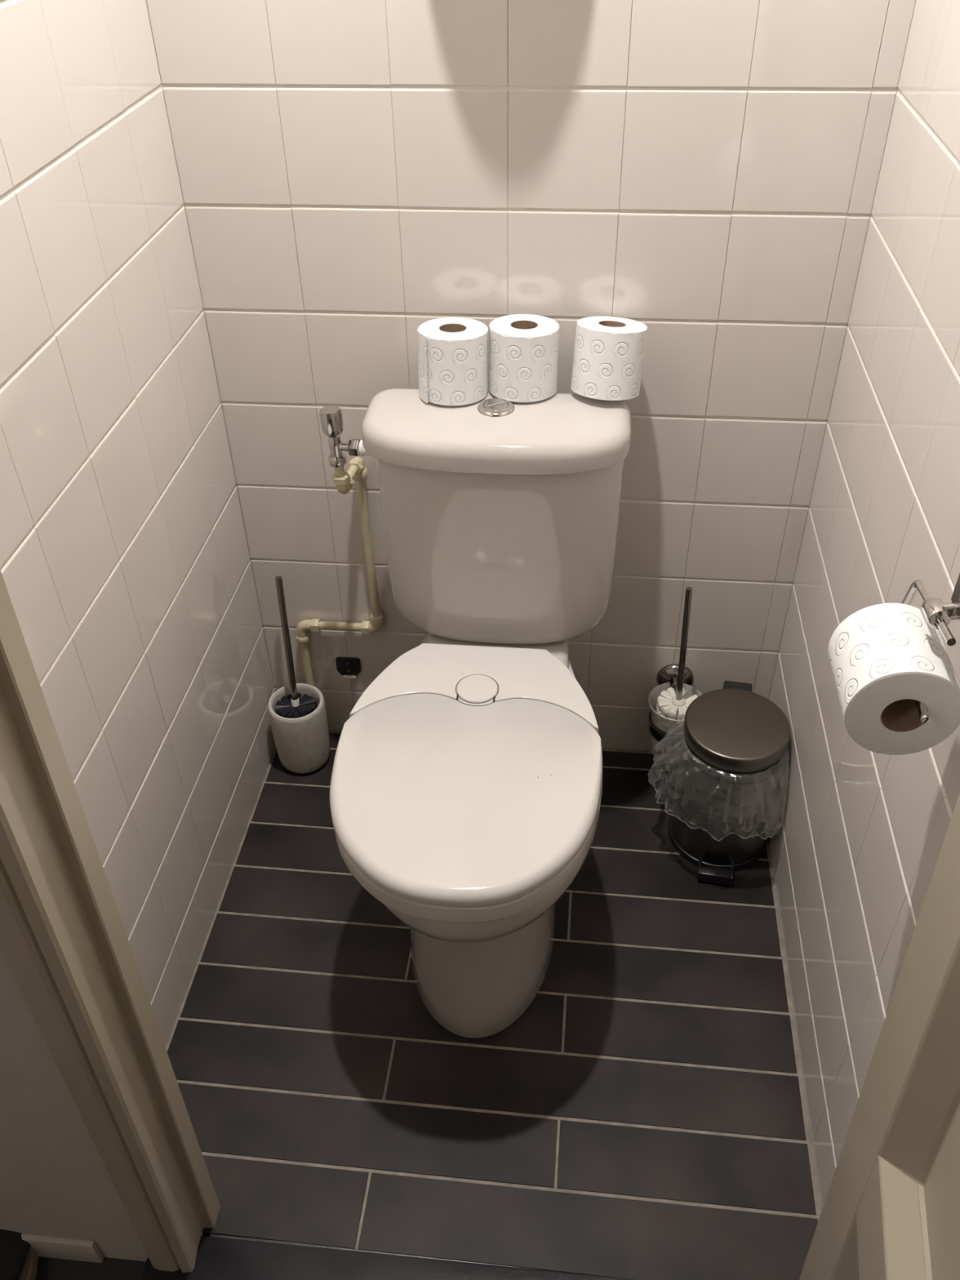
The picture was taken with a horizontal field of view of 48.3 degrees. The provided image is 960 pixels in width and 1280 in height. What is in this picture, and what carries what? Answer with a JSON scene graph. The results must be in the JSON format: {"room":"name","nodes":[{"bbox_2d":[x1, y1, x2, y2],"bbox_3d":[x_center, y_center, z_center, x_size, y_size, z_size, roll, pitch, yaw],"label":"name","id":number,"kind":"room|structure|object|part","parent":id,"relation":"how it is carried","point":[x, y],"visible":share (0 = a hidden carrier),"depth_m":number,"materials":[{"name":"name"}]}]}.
{"room":"toilet room","nodes":[
{"label":"toilet room","id":0,"kind":"room"},
{"bbox_2d":[0,947,148,1261],"bbox_3d":[-0.166,-0.112,0.651,3.300,2.480,0.068,3,40,5],"label":"wall","id":1,"kind":"structure","parent":0,"point":[55,1181],"depth_m":1.24,"materials":[{"name":"paint"}]},
{"bbox_2d":[21,1233,103,1262],"bbox_3d":[-1.141,0.768,1.457,1.290,0.054,0.008,3,40,5],"label":"baseboard","id":2,"kind":"structure","parent":1,"relation":"attached to","point":[48,1246],"depth_m":1.39,"materials":[{"name":"paint"}]},
{"bbox_2d":[0,569,220,1272],"bbox_3d":[-0.387,0.003,0.770,0.118,2.100,0.086,3,40,5],"label":"trim","id":3,"kind":"structure","parent":1,"relation":"attached to","point":[64,943],"depth_m":1.01,"materials":[{"name":"beige paint"}]},
{"bbox_2d":[140,1234,638,1279],"bbox_3d":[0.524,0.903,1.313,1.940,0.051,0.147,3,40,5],"label":"door threshold","id":4,"kind":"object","parent":1,"relation":"attached to","point":[218,1257],"depth_m":1.40,"materials":[{"name":"stone"}]},
{"bbox_2d":[35,1256,146,1279],"bbox_3d":[-1.119,0.840,1.450,1.360,0.048,0.115,3,40,5],"label":"floor","id":5,"kind":"structure","parent":0,"point":[48,1268],"depth_m":1.41,"materials":[{"name":"black tile"}]},
{"bbox_2d":[0,1229,38,1279],"bbox_3d":[-0.629,0.823,1.338,0.096,0.105,0.279,-2,40,-1],"label":"shoe","id":6,"kind":"object","parent":5,"relation":"on","point":[17,1261],"visible":0.36,"depth_m":1.38,"materials":[{"name":"black leather"}]},
{"bbox_2d":[0,0,275,1046],"bbox_3d":[-0.515,-0.460,1.082,0.090,2.480,1.000,3,40,6],"label":"wall","id":7,"kind":"structure","parent":0,"point":[126,568],"depth_m":1.37,"materials":[{"name":"tile"}]},
{"bbox_2d":[164,731,821,1279],"bbox_3d":[0.020,0.522,1.795,1.005,0.060,0.981,3,40,5],"label":"floor","id":8,"kind":"structure","parent":0,"point":[644,1117],"depth_m":1.60,"materials":[{"name":"tile"}]},
{"bbox_2d":[267,683,329,773],"bbox_3d":[-0.344,0.174,2.057,0.106,0.154,0.106,3,40,5],"label":"brush holder","id":9,"kind":"object","parent":8,"relation":"on","point":[302,744],"visible":0.95,"depth_m":2.02,"materials":[{"name":"white ceramic"}]},
{"bbox_2d":[275,575,316,718],"bbox_3d":[-0.348,0.062,1.960,0.085,0.367,0.084,31,49,33],"label":"toilet brush","id":10,"kind":"object","parent":9,"relation":"in","point":[292,706],"visible":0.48,"depth_m":1.99,"materials":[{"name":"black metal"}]},
{"bbox_3d":[-0.350,0.004,1.948,0.012,0.263,0.055,-3,40,-2],"label":"handle","id":11,"kind":"part","parent":10,"relation":"part of","materials":[{"name":"black plastic"}]},
{"bbox_2d":[329,388,631,1038],"bbox_3d":[0.000,0.137,1.580,0.396,0.808,0.666,3,40,5],"label":"toilet","id":12,"kind":"object","parent":8,"relation":"on","point":[466,784],"visible":0.99,"depth_m":1.51,"materials":[{"name":"white ceramic"}]},
{"bbox_2d":[417,317,488,405],"bbox_3d":[-0.038,-0.398,1.531,0.099,0.105,0.107,6,40,9],"label":"toilet roll","id":13,"kind":"object","parent":12,"relation":"on","point":[453,352],"visible":1,"depth_m":1.50,"materials":[{"name":"white paper"}]},
{"bbox_3d":[-0.023,0.204,1.441,0.372,0.022,0.358,3,40,5],"label":"lid","id":14,"kind":"part","parent":12,"relation":"part of","materials":[{"name":"white plastic"}]},
{"bbox_3d":[-0.016,0.190,1.505,0.371,0.031,0.472,3,40,5],"label":"seat","id":15,"kind":"part","parent":12,"relation":"part of","materials":[{"name":"white plastic"}]},
{"bbox_3d":[0.003,0.301,1.708,0.362,0.392,0.636,3,40,5],"label":"bowl","id":16,"kind":"part","parent":12,"relation":"part of","materials":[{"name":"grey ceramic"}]},
{"bbox_3d":[0.022,-0.302,1.522,0.383,0.046,0.180,3,40,5],"label":"tank lid","id":17,"kind":"part","parent":12,"relation":"part of","materials":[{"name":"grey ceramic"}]},
{"bbox_3d":[0.030,-0.155,1.648,0.360,0.334,0.160,3,40,5],"label":"tank","id":18,"kind":"part","parent":12,"relation":"part of","materials":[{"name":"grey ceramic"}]},
{"bbox_2d":[488,314,559,402],"bbox_3d":[0.062,-0.404,1.536,0.099,0.104,0.106,6,40,9],"label":"toilet roll","id":19,"kind":"object","parent":12,"relation":"on","point":[523,348],"visible":1,"depth_m":1.50,"materials":[{"name":"white paper"}]},
{"bbox_2d":[570,315,647,400],"bbox_3d":[0.183,-0.402,1.529,0.099,0.113,0.114,13,42,16],"label":"toilet roll","id":20,"kind":"object","parent":12,"relation":"on","point":[609,352],"visible":1,"depth_m":1.50,"materials":[{"name":"white paper"}]},
{"bbox_2d":[667,680,790,885],"bbox_3d":[0.425,0.246,1.850,0.175,0.281,0.226,7,40,10],"label":"pedal bin","id":21,"kind":"object","parent":8,"relation":"on","point":[735,730],"visible":0.98,"depth_m":1.78,"materials":[{"name":"black metal"}]},
{"bbox_2d":[647,716,789,840],"bbox_3d":[0.402,0.224,1.839,0.225,0.159,0.249,3,40,5],"label":"liner","id":22,"kind":"object","parent":21,"relation":"in","point":[784,784],"visible":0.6,"depth_m":1.79,"materials":[{"name":"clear plastic"}]},
{"bbox_3d":[0.424,0.147,1.774,0.171,0.031,0.171,7,40,10],"label":"lid","id":23,"kind":"part","parent":21,"relation":"part of","materials":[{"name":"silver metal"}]},
{"bbox_2d":[146,0,915,750],"bbox_3d":[0.054,-0.742,1.407,1.045,2.480,0.090,3,40,5],"label":"wall","id":24,"kind":"structure","parent":0,"point":[355,175],"depth_m":1.50,"materials":[{"name":"tile"}]},
{"bbox_2d":[295,456,383,686],"bbox_3d":[-0.263,-0.041,1.894,0.168,0.690,0.118,3,40,5],"label":"pipe","id":25,"kind":"object","parent":24,"relation":"attached to","point":[357,470],"visible":1,"depth_m":1.89,"materials":[{"name":"beige plastic"}]},
{"bbox_2d":[319,404,372,467],"bbox_3d":[-0.195,-0.303,1.606,0.085,0.092,0.033,5,40,7],"label":"valve","id":26,"kind":"object","parent":25,"relation":"attached to","point":[331,416],"visible":0.9,"depth_m":1.60,"materials":[{"name":"silver metal"}]},
{"bbox_3d":[-0.221,-0.325,1.593,0.033,0.042,0.033,3,40,5],"label":"knob","id":27,"kind":"part","parent":26,"relation":"part of","materials":[{"name":"silver metal"}]},
{"bbox_2d":[338,442,348,451],"bbox_3d":[-0.201,-0.291,1.615,0.035,0.015,0.013,8,40,11],"label":"outlet","id":28,"kind":"object","parent":26,"relation":"attached to","point":[344,446],"depth_m":1.61,"materials":[{"name":"silver metal"}]},
{"bbox_2d":[335,657,360,679],"bbox_3d":[-0.251,0.053,2.040,0.046,0.046,0.010,3,40,5],"label":"wall bracket","id":29,"kind":"object","parent":24,"relation":"attached to","point":[348,667],"visible":1,"depth_m":2.04,"materials":[{"name":"black plastic"}]},
{"bbox_2d":[647,663,702,763],"bbox_3d":[0.357,0.142,1.966,0.103,0.157,0.117,3,40,5],"label":"brush holder","id":30,"kind":"object","parent":24,"relation":"attached to","point":[667,677],"visible":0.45,"depth_m":1.96,"materials":[{"name":"silver metal"}]},
{"bbox_2d":[655,586,697,747],"bbox_3d":[0.356,0.048,1.872,0.078,0.333,0.078,3,40,5],"label":"toilet brush","id":31,"kind":"object","parent":30,"relation":"in","point":[670,704],"visible":0.45,"depth_m":1.91,"materials":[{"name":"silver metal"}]},
{"bbox_3d":[0.352,0.012,1.849,0.011,0.248,0.022,-24,45,-25],"label":"handle","id":32,"kind":"part","parent":31,"relation":"part of","materials":[{"name":"silver metal"}]},
{"bbox_2d":[767,0,959,1211],"bbox_3d":[0.522,-0.408,0.991,0.090,2.480,1.000,3,40,5],"label":"wall","id":33,"kind":"structure","parent":0,"point":[855,852],"depth_m":1.32,"materials":[{"name":"tile"}]},
{"bbox_2d":[799,792,959,1279],"bbox_3d":[0.281,0.294,0.423,0.118,2.008,0.820,7,40,10],"label":"door frame","id":34,"kind":"structure","parent":33,"relation":"in","point":[891,1211],"depth_m":0.89,"materials":[{"name":"beige paint"}]},
{"bbox_3d":[0.384,0.682,1.111,0.034,0.302,0.037,6,40,12],"label":"moulding","id":35,"kind":"part","parent":34,"relation":"part of","materials":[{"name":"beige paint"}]},
{"bbox_3d":[0.304,0.645,0.708,0.034,0.037,0.630,6,40,12],"label":"moulding","id":36,"kind":"part","parent":34,"relation":"part of","materials":[{"name":"beige paint"}]},
{"bbox_3d":[0.331,-0.052,0.516,0.034,1.356,0.037,6,40,12],"label":"moulding","id":37,"kind":"part","parent":34,"relation":"part of","materials":[{"name":"beige paint"}]},
{"bbox_3d":[0.282,0.135,0.290,0.008,1.296,0.570,6,40,12],"label":"panel","id":38,"kind":"part","parent":34,"relation":"part of","materials":[{"name":"beige paint"}]},
{"bbox_2d":[901,573,959,724],"bbox_3d":[0.411,-0.016,0.910,0.075,0.119,0.134,3,40,5],"label":"toilet roll holder","id":39,"kind":"object","parent":33,"relation":"attached to","point":[938,615],"visible":0.78,"depth_m":0.90,"materials":[{"name":"silver metal"}]},
{"bbox_2d":[827,603,959,755],"bbox_3d":[0.369,0.035,0.957,0.099,0.099,0.096,3,40,5],"label":"toilet roll","id":40,"kind":"object","parent":39,"relation":"hanging from","point":[885,658],"visible":1,"depth_m":0.93,"materials":[{"name":"white paper"}]}
]}

